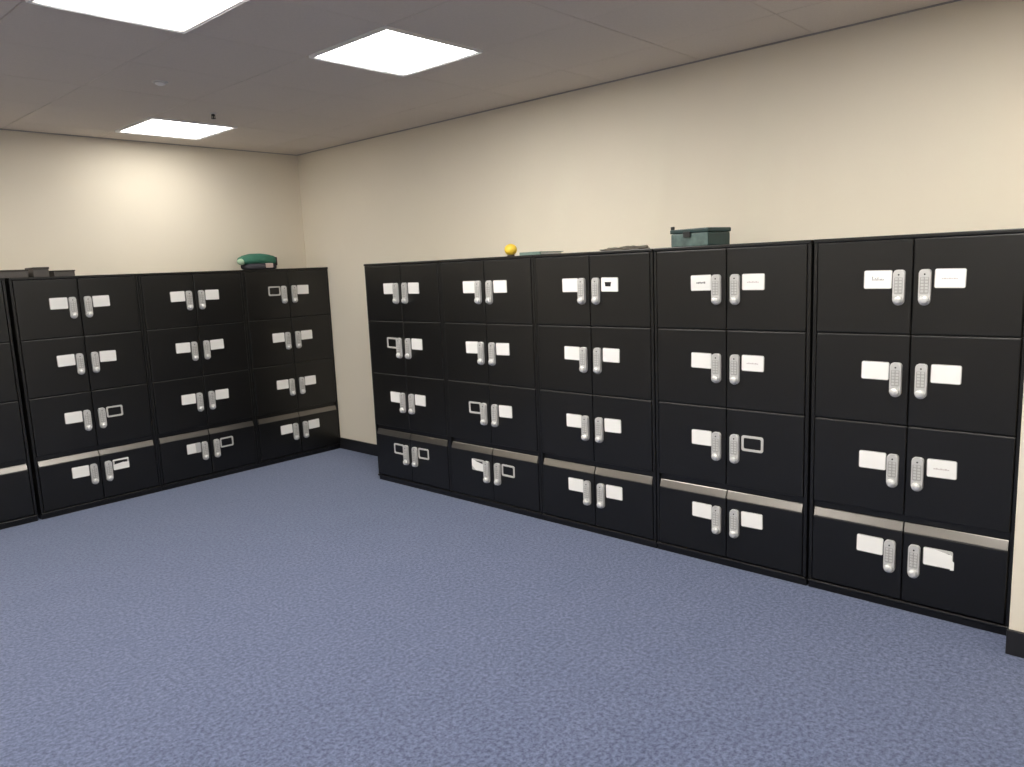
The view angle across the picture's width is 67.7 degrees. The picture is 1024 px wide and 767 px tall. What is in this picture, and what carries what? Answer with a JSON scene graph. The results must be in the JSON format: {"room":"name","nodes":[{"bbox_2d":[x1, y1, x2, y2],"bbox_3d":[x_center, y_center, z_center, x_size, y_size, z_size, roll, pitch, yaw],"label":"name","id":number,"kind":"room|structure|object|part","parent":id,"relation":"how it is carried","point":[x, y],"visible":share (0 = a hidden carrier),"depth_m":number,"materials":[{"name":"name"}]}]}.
{"room":"locker room","nodes":[
{"label":"locker room","id":0,"kind":"room"},
{"bbox_2d":[0,130,305,275],"bbox_3d":[-4.149,-0.378,4.455,0.100,2.842,6.758,6,12,42],"label":"wall","id":1,"kind":"structure","parent":0,"point":[84,205],"depth_m":5.75,"materials":[{"name":"beige paint"}]},
{"bbox_2d":[0,129,297,155],"bbox_3d":[-4.119,-1.535,4.273,0.020,0.004,6.658,6,12,42],"label":"trim","id":2,"kind":"structure","parent":1,"relation":"attached to","point":[0,129],"depth_m":5.67,"materials":[{"name":"grey paint"}]},
{"bbox_2d":[0,0,951,154],"bbox_3d":[-0.931,-1.325,1.356,8.670,0.201,6.658,6,12,42],"label":"ceiling","id":3,"kind":"structure","parent":0,"point":[250,65],"depth_m":3.73,"materials":[{"name":"paint"}]},
{"bbox_2d":[25,0,248,33],"bbox_3d":[-1.369,-1.459,2.814,0.594,0.081,0.594,6,12,42],"label":"ceiling light","id":4,"kind":"object","parent":3,"relation":"attached to","point":[180,16],"visible":1,"depth_m":2.94,"materials":[{"name":"white plastic"}]},
{"bbox_2d":[152,80,167,85],"bbox_3d":[-1.863,-1.587,4.039,0.080,0.018,0.080,6,12,42],"label":"sprinkler cover","id":5,"kind":"object","parent":3,"relation":"attached to","point":[157,82],"visible":1,"depth_m":4.02,"materials":[{"name":"grey metal"}]},
{"bbox_3d":[-1.862,-1.584,4.039,0.052,0.012,0.052,6,12,42],"label":"plate","id":6,"kind":"part","parent":5,"relation":"part of","materials":[{"name":"white metal"}]},
{"bbox_2d":[115,117,237,139],"bbox_3d":[-2.333,-1.799,5.295,0.594,0.081,0.594,6,12,42],"label":"ceiling light","id":7,"kind":"object","parent":3,"relation":"attached to","point":[150,126],"visible":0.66,"depth_m":5.28,"materials":[{"name":"white plastic"}]},
{"bbox_2d":[209,112,216,118],"bbox_3d":[-1.899,-1.700,4.848,0.045,0.037,0.045,6,12,42],"label":"sprinkler","id":8,"kind":"object","parent":3,"relation":"attached to","point":[211,113],"visible":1,"depth_m":4.84,"materials":[{"name":"grey metal"}]},
{"bbox_2d":[309,25,482,76],"bbox_3d":[-0.561,-1.627,3.685,0.594,0.081,0.594,6,12,42],"label":"ceiling light","id":9,"kind":"object","parent":3,"relation":"attached to","point":[384,49],"visible":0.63,"depth_m":3.66,"materials":[{"name":"white plastic"}]},
{"bbox_2d":[0,448,1023,766],"bbox_3d":[-0.818,1.373,1.770,8.870,0.080,6.858,6,12,42],"label":"floor","id":10,"kind":"structure","parent":0,"point":[316,610],"depth_m":3.15,"materials":[{"name":"blue carpet"}]},
{"bbox_2d":[0,278,37,529],"bbox_3d":[-3.573,0.170,4.786,0.350,1.612,0.800,6,12,42],"label":"locker","id":11,"kind":"object","parent":10,"relation":"on","point":[17,495],"visible":1,"depth_m":4.95,"materials":[{"name":"black metal"}]},
{"bbox_3d":[-3.372,-0.433,4.747,0.018,0.388,0.379,6,12,42],"label":"door","id":12,"kind":"part","parent":11,"relation":"part of","materials":[{"name":"black metal"}]},
{"bbox_3d":[-3.356,-0.050,4.806,0.018,0.380,0.379,6,12,42],"label":"door","id":13,"kind":"part","parent":11,"relation":"part of","materials":[{"name":"black metal"}]},
{"bbox_3d":[-3.339,0.333,4.864,0.018,0.388,0.379,6,12,42],"label":"door","id":14,"kind":"part","parent":11,"relation":"part of","materials":[{"name":"black metal"}]},
{"bbox_3d":[-3.329,0.576,4.900,0.018,0.040,0.374,6,12,42],"label":"grip rail","id":15,"kind":"part","parent":11,"relation":"part of","materials":[{"name":"grey metal"}]},
{"bbox_2d":[0,270,28,277],"bbox_3d":[-3.336,-0.706,4.944,0.170,0.051,0.315,6,12,42],"label":"flat box","id":16,"kind":"object","parent":11,"relation":"on","point":[3,273],"visible":0.98,"depth_m":4.94,"materials":[{"name":"grey plastic"}]},
{"bbox_3d":[-3.337,-0.727,4.941,0.170,0.010,0.315,6,12,42],"label":"lid","id":17,"kind":"part","parent":16,"relation":"part of","materials":[{"name":"grey"}]},
{"bbox_3d":[-3.322,0.748,4.928,0.018,0.308,0.379,6,12,42],"label":"door","id":18,"kind":"part","parent":11,"relation":"part of","materials":[{"name":"black metal"}]},
{"bbox_2d":[4,274,161,519],"bbox_3d":[-3.020,0.055,5.383,0.350,1.612,0.800,6,12,42],"label":"locker","id":19,"kind":"object","parent":10,"relation":"on","point":[79,341],"visible":1,"depth_m":5.25,"materials":[{"name":"black metal"}]},
{"bbox_2d":[25,267,48,276],"bbox_3d":[-3.181,-0.745,5.112,0.170,0.064,0.098,6,12,42],"label":"box","id":20,"kind":"object","parent":19,"relation":"on","point":[33,271],"visible":0.8,"depth_m":5.06,"materials":[{"name":"grey plastic"}]},
{"bbox_3d":[-3.182,-0.770,5.108,0.170,0.014,0.098,6,12,42],"label":"lid","id":21,"kind":"part","parent":20,"relation":"part of","materials":[{"name":"grey"}]},
{"bbox_3d":[-3.076,-0.495,5.065,0.018,0.388,0.379,6,12,42],"label":"door","id":22,"kind":"part","parent":19,"relation":"part of","materials":[{"name":"black metal"}]},
{"bbox_3d":[-3.060,-0.111,5.124,0.018,0.380,0.379,6,12,42],"label":"door","id":23,"kind":"part","parent":19,"relation":"part of","materials":[{"name":"black metal"}]},
{"bbox_2d":[49,270,74,276],"bbox_3d":[-3.086,-0.752,5.215,0.170,0.040,0.133,6,12,42],"label":"box","id":24,"kind":"object","parent":19,"relation":"on","point":[54,272],"visible":0.73,"depth_m":5.16,"materials":[{"name":"grey plastic"}]},
{"bbox_3d":[-3.087,-0.767,5.212,0.170,0.010,0.133,6,12,42],"label":"lid","id":25,"kind":"part","parent":24,"relation":"part of","materials":[{"name":"grey"}]},
{"bbox_3d":[-3.044,0.272,5.183,0.018,0.388,0.379,6,12,42],"label":"door","id":26,"kind":"part","parent":19,"relation":"part of","materials":[{"name":"black metal"}]},
{"bbox_3d":[-3.032,0.514,5.221,0.018,0.040,0.374,6,12,42],"label":"grip rail","id":27,"kind":"part","parent":19,"relation":"part of","materials":[{"name":"grey metal"}]},
{"bbox_3d":[-3.065,-0.734,5.273,0.318,0.016,0.800,6,12,42],"label":"panel","id":28,"kind":"part","parent":19,"relation":"part of","materials":[{"name":"black metal"}]},
{"bbox_3d":[-3.027,0.686,5.246,0.018,0.308,0.379,6,12,42],"label":"door","id":29,"kind":"part","parent":19,"relation":"part of","materials":[{"name":"black metal"}]},
{"bbox_3d":[-2.818,-0.548,5.343,0.018,0.388,0.379,6,12,42],"label":"door","id":30,"kind":"part","parent":19,"relation":"part of","materials":[{"name":"black metal"}]},
{"bbox_3d":[-2.802,-0.165,5.402,0.018,0.380,0.379,6,12,42],"label":"door","id":31,"kind":"part","parent":19,"relation":"part of","materials":[{"name":"black metal"}]},
{"bbox_3d":[-2.786,0.218,5.461,0.018,0.388,0.379,6,12,42],"label":"door","id":32,"kind":"part","parent":19,"relation":"part of","materials":[{"name":"black metal"}]},
{"bbox_3d":[-2.776,0.461,5.496,0.018,0.040,0.374,6,12,42],"label":"grip rail","id":33,"kind":"part","parent":19,"relation":"part of","materials":[{"name":"grey metal"}]},
{"bbox_3d":[-2.769,0.633,5.524,0.018,0.308,0.379,6,12,42],"label":"door","id":34,"kind":"part","parent":19,"relation":"part of","materials":[{"name":"black metal"}]},
{"bbox_2d":[137,270,259,490],"bbox_3d":[-2.480,-0.057,5.964,0.350,1.612,0.800,6,12,42],"label":"locker","id":35,"kind":"object","parent":10,"relation":"on","point":[195,328],"visible":0.98,"depth_m":5.84,"materials":[{"name":"black metal"}]},
{"bbox_3d":[-2.537,-0.607,5.647,0.018,0.388,0.379,6,12,42],"label":"door","id":36,"kind":"part","parent":35,"relation":"part of","materials":[{"name":"black metal"}]},
{"bbox_3d":[-2.520,-0.223,5.706,0.018,0.380,0.379,6,12,42],"label":"door","id":37,"kind":"part","parent":35,"relation":"part of","materials":[{"name":"black metal"}]},
{"bbox_3d":[-2.504,0.160,5.765,0.018,0.388,0.379,6,12,42],"label":"door","id":38,"kind":"part","parent":35,"relation":"part of","materials":[{"name":"black metal"}]},
{"bbox_3d":[-2.492,0.402,5.802,0.018,0.040,0.374,6,12,42],"label":"grip rail","id":39,"kind":"part","parent":35,"relation":"part of","materials":[{"name":"grey metal"}]},
{"bbox_3d":[-2.487,0.574,5.828,0.018,0.308,0.379,6,12,42],"label":"door","id":40,"kind":"part","parent":35,"relation":"part of","materials":[{"name":"black metal"}]},
{"bbox_3d":[-2.525,-0.846,5.854,0.318,0.016,0.800,6,12,42],"label":"panel","id":41,"kind":"part","parent":35,"relation":"part of","materials":[{"name":"black"}]},
{"bbox_3d":[-2.279,-0.660,5.925,0.018,0.388,0.379,6,12,42],"label":"door","id":42,"kind":"part","parent":35,"relation":"part of","materials":[{"name":"black metal"}]},
{"bbox_3d":[-2.263,-0.277,5.984,0.018,0.380,0.379,6,12,42],"label":"door","id":43,"kind":"part","parent":35,"relation":"part of","materials":[{"name":"black metal"}]},
{"bbox_3d":[-2.246,0.106,6.043,0.018,0.388,0.379,6,12,42],"label":"door","id":44,"kind":"part","parent":35,"relation":"part of","materials":[{"name":"black metal"}]},
{"bbox_3d":[-2.236,0.349,6.078,0.018,0.040,0.374,6,12,42],"label":"grip rail","id":45,"kind":"part","parent":35,"relation":"part of","materials":[{"name":"grey metal"}]},
{"bbox_3d":[-2.229,0.521,6.106,0.018,0.308,0.379,6,12,42],"label":"door","id":46,"kind":"part","parent":35,"relation":"part of","materials":[{"name":"black metal"}]},
{"bbox_2d":[241,267,340,466],"bbox_3d":[-1.940,-0.169,6.546,0.350,1.612,0.800,6,12,42],"label":"locker","id":47,"kind":"object","parent":10,"relation":"on","point":[288,312],"visible":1,"depth_m":6.43,"materials":[{"name":"black metal"}]},
{"bbox_2d":[237,254,277,269],"bbox_3d":[-2.117,-1.002,6.272,0.176,0.131,0.336,6,12,42],"label":"bag","id":48,"kind":"object","parent":47,"relation":"on","point":[249,261],"visible":0.98,"depth_m":6.21,"materials":[{"name":"fabric"}]},
{"bbox_3d":[-1.997,-0.719,6.229,0.018,0.388,0.379,6,12,42],"label":"door","id":49,"kind":"part","parent":47,"relation":"part of","materials":[{"name":"black metal"}]},
{"bbox_3d":[-1.981,-0.335,6.288,0.018,0.380,0.379,6,12,42],"label":"door","id":50,"kind":"part","parent":47,"relation":"part of","materials":[{"name":"black metal"}]},
{"bbox_3d":[-1.964,0.048,6.346,0.018,0.388,0.379,6,12,42],"label":"door","id":51,"kind":"part","parent":47,"relation":"part of","materials":[{"name":"black metal"}]},
{"bbox_3d":[-1.952,0.290,6.384,0.018,0.040,0.374,6,12,42],"label":"grip rail","id":52,"kind":"part","parent":47,"relation":"part of","materials":[{"name":"grey metal"}]},
{"bbox_3d":[-1.947,0.462,6.410,0.018,0.308,0.379,6,12,42],"label":"door","id":53,"kind":"part","parent":47,"relation":"part of","materials":[{"name":"black metal"}]},
{"bbox_3d":[-1.986,-0.958,6.436,0.318,0.016,0.800,6,12,42],"label":"panel","id":54,"kind":"part","parent":47,"relation":"part of","materials":[{"name":"black metal"}]},
{"bbox_3d":[-1.739,-0.772,6.507,0.018,0.388,0.379,6,12,42],"label":"door","id":55,"kind":"part","parent":47,"relation":"part of","materials":[{"name":"black metal"}]},
{"bbox_3d":[-1.723,-0.389,6.566,0.018,0.380,0.379,6,12,42],"label":"door","id":56,"kind":"part","parent":47,"relation":"part of","materials":[{"name":"black metal"}]},
{"bbox_3d":[-1.706,-0.006,6.624,0.018,0.388,0.379,6,12,42],"label":"door","id":57,"kind":"part","parent":47,"relation":"part of","materials":[{"name":"black metal"}]},
{"bbox_3d":[-1.697,0.237,6.660,0.018,0.040,0.374,6,12,42],"label":"grip rail","id":58,"kind":"part","parent":47,"relation":"part of","materials":[{"name":"grey metal"}]},
{"bbox_3d":[-1.689,0.409,6.688,0.018,0.308,0.379,6,12,42],"label":"door","id":59,"kind":"part","parent":47,"relation":"part of","materials":[{"name":"black metal"}]},
{"bbox_2d":[364,260,452,496],"bbox_3d":[-0.608,-0.070,5.534,0.809,1.612,0.476,6,12,42],"label":"locker","id":60,"kind":"object","parent":10,"relation":"on","point":[404,299],"visible":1,"depth_m":5.36,"materials":[{"name":"black metal"}]},
{"bbox_3d":[-0.907,-0.642,5.432,0.383,0.388,0.018,6,12,42],"label":"door","id":61,"kind":"part","parent":60,"relation":"part of","materials":[{"name":"black metal"}]},
{"bbox_3d":[-0.890,-0.259,5.491,0.383,0.380,0.018,6,12,42],"label":"door","id":62,"kind":"part","parent":60,"relation":"part of","materials":[{"name":"black metal"}]},
{"bbox_3d":[-0.874,0.124,5.550,0.383,0.388,0.018,6,12,42],"label":"door","id":63,"kind":"part","parent":60,"relation":"part of","materials":[{"name":"black metal"}]},
{"bbox_3d":[-0.864,0.367,5.585,0.378,0.040,0.018,6,12,42],"label":"grip rail","id":64,"kind":"part","parent":60,"relation":"part of","materials":[{"name":"grey metal"}]},
{"bbox_3d":[-0.857,0.539,5.613,0.383,0.308,0.018,6,12,42],"label":"door","id":65,"kind":"part","parent":60,"relation":"part of","materials":[{"name":"black metal"}]},
{"bbox_3d":[-0.630,-0.860,5.424,0.809,0.016,0.444,6,12,42],"label":"panel","id":66,"kind":"part","parent":60,"relation":"part of","materials":[{"name":"black metal"}]},
{"bbox_3d":[-0.621,-0.615,5.172,0.383,0.388,0.018,6,12,42],"label":"door","id":67,"kind":"part","parent":60,"relation":"part of","materials":[{"name":"black metal"}]},
{"bbox_3d":[-0.605,-0.231,5.231,0.383,0.380,0.018,6,12,42],"label":"door","id":68,"kind":"part","parent":60,"relation":"part of","materials":[{"name":"black metal"}]},
{"bbox_3d":[-0.589,0.152,5.290,0.383,0.388,0.018,6,12,42],"label":"door","id":69,"kind":"part","parent":60,"relation":"part of","materials":[{"name":"black metal"}]},
{"bbox_3d":[-0.580,0.395,5.327,0.378,0.040,0.018,6,12,42],"label":"grip rail","id":70,"kind":"part","parent":60,"relation":"part of","materials":[{"name":"grey metal"}]},
{"bbox_3d":[-0.571,0.566,5.354,0.383,0.308,0.018,6,12,42],"label":"door","id":71,"kind":"part","parent":60,"relation":"part of","materials":[{"name":"black metal"}]},
{"bbox_2d":[439,255,543,519],"bbox_3d":[-0.009,-0.011,4.989,0.809,1.612,0.476,6,12,42],"label":"locker","id":72,"kind":"object","parent":10,"relation":"on","point":[488,303],"visible":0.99,"depth_m":4.81,"materials":[{"name":"black metal"}]},
{"bbox_3d":[-0.308,-0.584,4.888,0.383,0.388,0.018,6,12,42],"label":"door","id":73,"kind":"part","parent":72,"relation":"part of","materials":[{"name":"black metal"}]},
{"bbox_3d":[-0.292,-0.201,4.947,0.383,0.380,0.018,6,12,42],"label":"door","id":74,"kind":"part","parent":72,"relation":"part of","materials":[{"name":"black metal"}]},
{"bbox_3d":[-0.276,0.182,5.005,0.383,0.388,0.018,6,12,42],"label":"door","id":75,"kind":"part","parent":72,"relation":"part of","materials":[{"name":"black metal"}]},
{"bbox_3d":[-0.265,0.425,5.041,0.378,0.040,0.018,6,12,42],"label":"grip rail","id":76,"kind":"part","parent":72,"relation":"part of","materials":[{"name":"grey metal"}]},
{"bbox_3d":[-0.258,0.597,5.069,0.383,0.308,0.018,6,12,42],"label":"door","id":77,"kind":"part","parent":72,"relation":"part of","materials":[{"name":"black metal"}]},
{"bbox_3d":[-0.032,-0.802,4.880,0.809,0.016,0.444,6,12,42],"label":"panel","id":78,"kind":"part","parent":72,"relation":"part of","materials":[{"name":"black metal"}]},
{"bbox_3d":[-0.022,-0.556,4.628,0.383,0.388,0.018,6,12,42],"label":"door","id":79,"kind":"part","parent":72,"relation":"part of","materials":[{"name":"black metal"}]},
{"bbox_2d":[504,244,516,255],"bbox_3d":[-0.008,-0.824,4.716,0.080,0.077,0.076,6,12,42],"label":"ball","id":80,"kind":"object","parent":72,"relation":"on","point":[510,249],"visible":0.93,"depth_m":4.69,"materials":[{"name":"yellow plastic"}]},
{"bbox_3d":[-0.006,-0.173,4.687,0.383,0.380,0.018,6,12,42],"label":"door","id":81,"kind":"part","parent":72,"relation":"part of","materials":[{"name":"black metal"}]},
{"bbox_3d":[0.010,0.210,4.746,0.383,0.388,0.018,6,12,42],"label":"door","id":82,"kind":"part","parent":72,"relation":"part of","materials":[{"name":"black metal"}]},
{"bbox_3d":[0.019,0.453,4.783,0.378,0.040,0.018,6,12,42],"label":"grip rail","id":83,"kind":"part","parent":72,"relation":"part of","materials":[{"name":"grey metal"}]},
{"bbox_3d":[0.028,0.625,4.809,0.383,0.308,0.018,6,12,42],"label":"door","id":84,"kind":"part","parent":72,"relation":"part of","materials":[{"name":"black metal"}]},
{"bbox_2d":[519,251,562,255],"bbox_3d":[0.179,-0.781,4.579,0.152,0.018,0.240,5,11,38],"label":"folder","id":85,"kind":"object","parent":72,"relation":"on","point":[539,252],"visible":0.83,"depth_m":4.50,"materials":[{"name":"green"}]},
{"bbox_2d":[533,248,657,547],"bbox_3d":[0.589,0.047,4.445,0.809,1.612,0.476,6,12,42],"label":"locker","id":86,"kind":"object","parent":10,"relation":"on","point":[595,311],"visible":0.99,"depth_m":4.26,"materials":[{"name":"black metal"}]},
{"bbox_3d":[0.291,-0.526,4.343,0.383,0.388,0.018,6,12,42],"label":"door","id":87,"kind":"part","parent":86,"relation":"part of","materials":[{"name":"black metal"}]},
{"bbox_3d":[0.307,-0.143,4.402,0.383,0.380,0.018,6,12,42],"label":"door","id":88,"kind":"part","parent":86,"relation":"part of","materials":[{"name":"black metal"}]},
{"bbox_3d":[0.323,0.240,4.461,0.383,0.388,0.018,6,12,42],"label":"door","id":89,"kind":"part","parent":86,"relation":"part of","materials":[{"name":"black metal"}]},
{"bbox_3d":[0.341,0.655,4.525,0.383,0.308,0.018,6,12,42],"label":"door","id":90,"kind":"part","parent":86,"relation":"part of","materials":[{"name":"black metal"}]},
{"bbox_3d":[0.334,0.483,4.497,0.378,0.040,0.018,6,12,42],"label":"grip rail","id":91,"kind":"part","parent":86,"relation":"part of","materials":[{"name":"grey metal"}]},
{"bbox_3d":[0.567,-0.744,4.336,0.809,0.016,0.444,6,12,42],"label":"panel","id":92,"kind":"part","parent":86,"relation":"part of","materials":[{"name":"black metal"}]},
{"bbox_3d":[0.576,-0.498,4.084,0.383,0.388,0.018,6,12,42],"label":"door","id":93,"kind":"part","parent":86,"relation":"part of","materials":[{"name":"black metal"}]},
{"bbox_3d":[0.593,-0.115,4.143,0.383,0.380,0.018,6,12,42],"label":"door","id":94,"kind":"part","parent":86,"relation":"part of","materials":[{"name":"black metal"}]},
{"bbox_3d":[0.609,0.268,4.201,0.383,0.388,0.018,6,12,42],"label":"door","id":95,"kind":"part","parent":86,"relation":"part of","materials":[{"name":"black metal"}]},
{"bbox_3d":[0.617,0.511,4.239,0.378,0.040,0.018,6,12,42],"label":"grip rail","id":96,"kind":"part","parent":86,"relation":"part of","materials":[{"name":"grey metal"}]},
{"bbox_3d":[0.626,0.683,4.265,0.383,0.308,0.018,6,12,42],"label":"door","id":97,"kind":"part","parent":86,"relation":"part of","materials":[{"name":"black metal"}]},
{"bbox_2d":[600,245,649,250],"bbox_3d":[0.627,-0.740,4.162,0.300,0.025,0.191,4,11,37],"label":"crumpled cloth","id":98,"kind":"object","parent":86,"relation":"on","point":[632,246],"visible":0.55,"depth_m":4.10,"materials":[{"name":"grey fabric"}]},
{"bbox_2d":[653,240,813,585],"bbox_3d":[1.190,0.105,3.899,0.809,1.612,0.476,6,12,42],"label":"locker","id":99,"kind":"object","parent":10,"relation":"on","point":[734,322],"visible":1,"depth_m":3.71,"materials":[{"name":"black metal"}]},
{"bbox_3d":[0.892,-0.468,3.797,0.383,0.388,0.018,6,12,42],"label":"door","id":100,"kind":"part","parent":99,"relation":"part of","materials":[{"name":"black metal"}]},
{"bbox_3d":[0.908,-0.084,3.856,0.383,0.380,0.018,6,12,42],"label":"door","id":101,"kind":"part","parent":99,"relation":"part of","materials":[{"name":"black metal"}]},
{"bbox_3d":[0.924,0.299,3.915,0.383,0.388,0.018,6,12,42],"label":"door","id":102,"kind":"part","parent":99,"relation":"part of","materials":[{"name":"black metal"}]},
{"bbox_3d":[0.941,0.714,3.978,0.383,0.308,0.018,6,12,42],"label":"door","id":103,"kind":"part","parent":99,"relation":"part of","materials":[{"name":"black metal"}]},
{"bbox_3d":[0.935,0.542,3.950,0.378,0.040,0.018,6,12,42],"label":"grip rail","id":104,"kind":"part","parent":99,"relation":"part of","materials":[{"name":"grey metal"}]},
{"bbox_2d":[670,227,730,246],"bbox_3d":[0.958,-0.753,3.892,0.186,0.105,0.248,-9,11,-35],"label":"storage box","id":105,"kind":"object","parent":99,"relation":"on","point":[704,236],"visible":0.95,"depth_m":3.82,"materials":[{"name":"teal metal"}]},
{"bbox_3d":[0.959,-0.779,3.889,0.180,0.022,0.248,-9,11,-35],"label":"lid","id":106,"kind":"part","parent":105,"relation":"part of","materials":[{"name":"teal metal"}]},
{"bbox_3d":[1.168,-0.685,3.789,0.809,0.016,0.444,6,12,42],"label":"panel","id":107,"kind":"part","parent":99,"relation":"part of","materials":[{"name":"black"}]},
{"bbox_3d":[1.218,0.570,3.693,0.378,0.040,0.018,6,12,42],"label":"grip rail","id":108,"kind":"part","parent":99,"relation":"part of","materials":[{"name":"grey metal"}]},
{"bbox_3d":[1.227,0.741,3.719,0.383,0.308,0.018,6,12,42],"label":"door","id":109,"kind":"part","parent":99,"relation":"part of","materials":[{"name":"black metal"}]},
{"bbox_3d":[1.210,0.327,3.655,0.383,0.388,0.018,6,12,42],"label":"door","id":110,"kind":"part","parent":99,"relation":"part of","materials":[{"name":"black metal"}]},
{"bbox_3d":[1.193,-0.056,3.596,0.383,0.380,0.018,6,12,42],"label":"door","id":111,"kind":"part","parent":99,"relation":"part of","materials":[{"name":"black metal"}]},
{"bbox_3d":[1.177,-0.440,3.537,0.383,0.388,0.018,6,12,42],"label":"door","id":112,"kind":"part","parent":99,"relation":"part of","materials":[{"name":"black metal"}]},
{"bbox_2d":[808,228,1023,635],"bbox_3d":[1.795,0.164,3.349,0.809,1.612,0.476,6,12,42],"label":"locker","id":113,"kind":"object","parent":10,"relation":"on","point":[918,344],"visible":1,"depth_m":3.17,"materials":[{"name":"black metal"}]},
{"bbox_3d":[1.546,0.772,3.429,0.383,0.308,0.018,6,12,42],"label":"door","id":114,"kind":"part","parent":113,"relation":"part of","materials":[{"name":"black metal"}]},
{"bbox_3d":[1.539,0.601,3.401,0.378,0.040,0.018,6,12,42],"label":"grip rail","id":115,"kind":"part","parent":113,"relation":"part of","materials":[{"name":"grey metal"}]},
{"bbox_3d":[1.528,0.358,3.365,0.383,0.388,0.018,6,12,42],"label":"door","id":116,"kind":"part","parent":113,"relation":"part of","materials":[{"name":"black metal"}]},
{"bbox_3d":[1.512,-0.025,3.306,0.383,0.380,0.018,6,12,42],"label":"door","id":117,"kind":"part","parent":113,"relation":"part of","materials":[{"name":"black metal"}]},
{"bbox_3d":[1.496,-0.409,3.248,0.383,0.388,0.018,6,12,42],"label":"door","id":118,"kind":"part","parent":113,"relation":"part of","materials":[{"name":"black metal"}]},
{"bbox_3d":[1.773,-0.626,3.240,0.809,0.016,0.444,6,12,42],"label":"panel","id":119,"kind":"part","parent":113,"relation":"part of","materials":[{"name":"black metal"}]},
{"bbox_3d":[1.832,0.800,3.169,0.383,0.308,0.018,6,12,42],"label":"door","id":120,"kind":"part","parent":113,"relation":"part of","materials":[{"name":"black metal"}]},
{"bbox_3d":[1.823,0.628,3.143,0.378,0.040,0.018,6,12,42],"label":"grip rail","id":121,"kind":"part","parent":113,"relation":"part of","materials":[{"name":"grey metal"}]},
{"bbox_3d":[1.814,0.386,3.105,0.383,0.388,0.018,6,12,42],"label":"door","id":122,"kind":"part","parent":113,"relation":"part of","materials":[{"name":"black metal"}]},
{"bbox_3d":[1.798,0.003,3.047,0.383,0.380,0.018,6,12,42],"label":"door","id":123,"kind":"part","parent":113,"relation":"part of","materials":[{"name":"black metal"}]},
{"bbox_3d":[1.782,-0.381,2.988,0.383,0.388,0.018,6,12,42],"label":"door","id":124,"kind":"part","parent":113,"relation":"part of","materials":[{"name":"black metal"}]},
{"bbox_2d":[297,0,1023,444],"bbox_3d":[1.397,-0.542,4.001,8.870,2.842,0.100,6,12,42],"label":"wall","id":125,"kind":"structure","parent":0,"point":[912,122],"depth_m":4.09,"materials":[{"name":"beige paint"}]},
{"bbox_2d":[340,437,377,455],"bbox_3d":[1.421,0.821,4.164,8.657,0.100,0.013,6,12,42],"label":"baseboard","id":126,"kind":"structure","parent":125,"relation":"attached to","point":[348,444],"depth_m":6.66,"materials":[{"name":"black"}]},
{"bbox_2d":[298,0,960,154],"bbox_3d":[0.160,-1.800,4.824,5.518,0.004,0.020,6,12,42],"label":"trim","id":127,"kind":"structure","parent":125,"relation":"attached to","point":[952,1],"depth_m":4.12,"materials":[{"name":"grey"}]},
{"bbox_2d":[1009,388,1023,631],"bbox_3d":[2.310,-0.357,2.710,0.700,2.792,0.596,6,12,42],"label":"wall","id":128,"kind":"structure","parent":0,"point":[1016,620],"depth_m":2.87,"materials":[{"name":"beige paint"}]},
{"bbox_2d":[1005,626,1023,657],"bbox_3d":[2.360,0.975,2.902,0.718,0.100,0.596,6,12,42],"label":"baseboard","id":129,"kind":"structure","parent":128,"relation":"attached to","point":[1014,639],"depth_m":2.91,"materials":[{"name":"black"}]}
]}

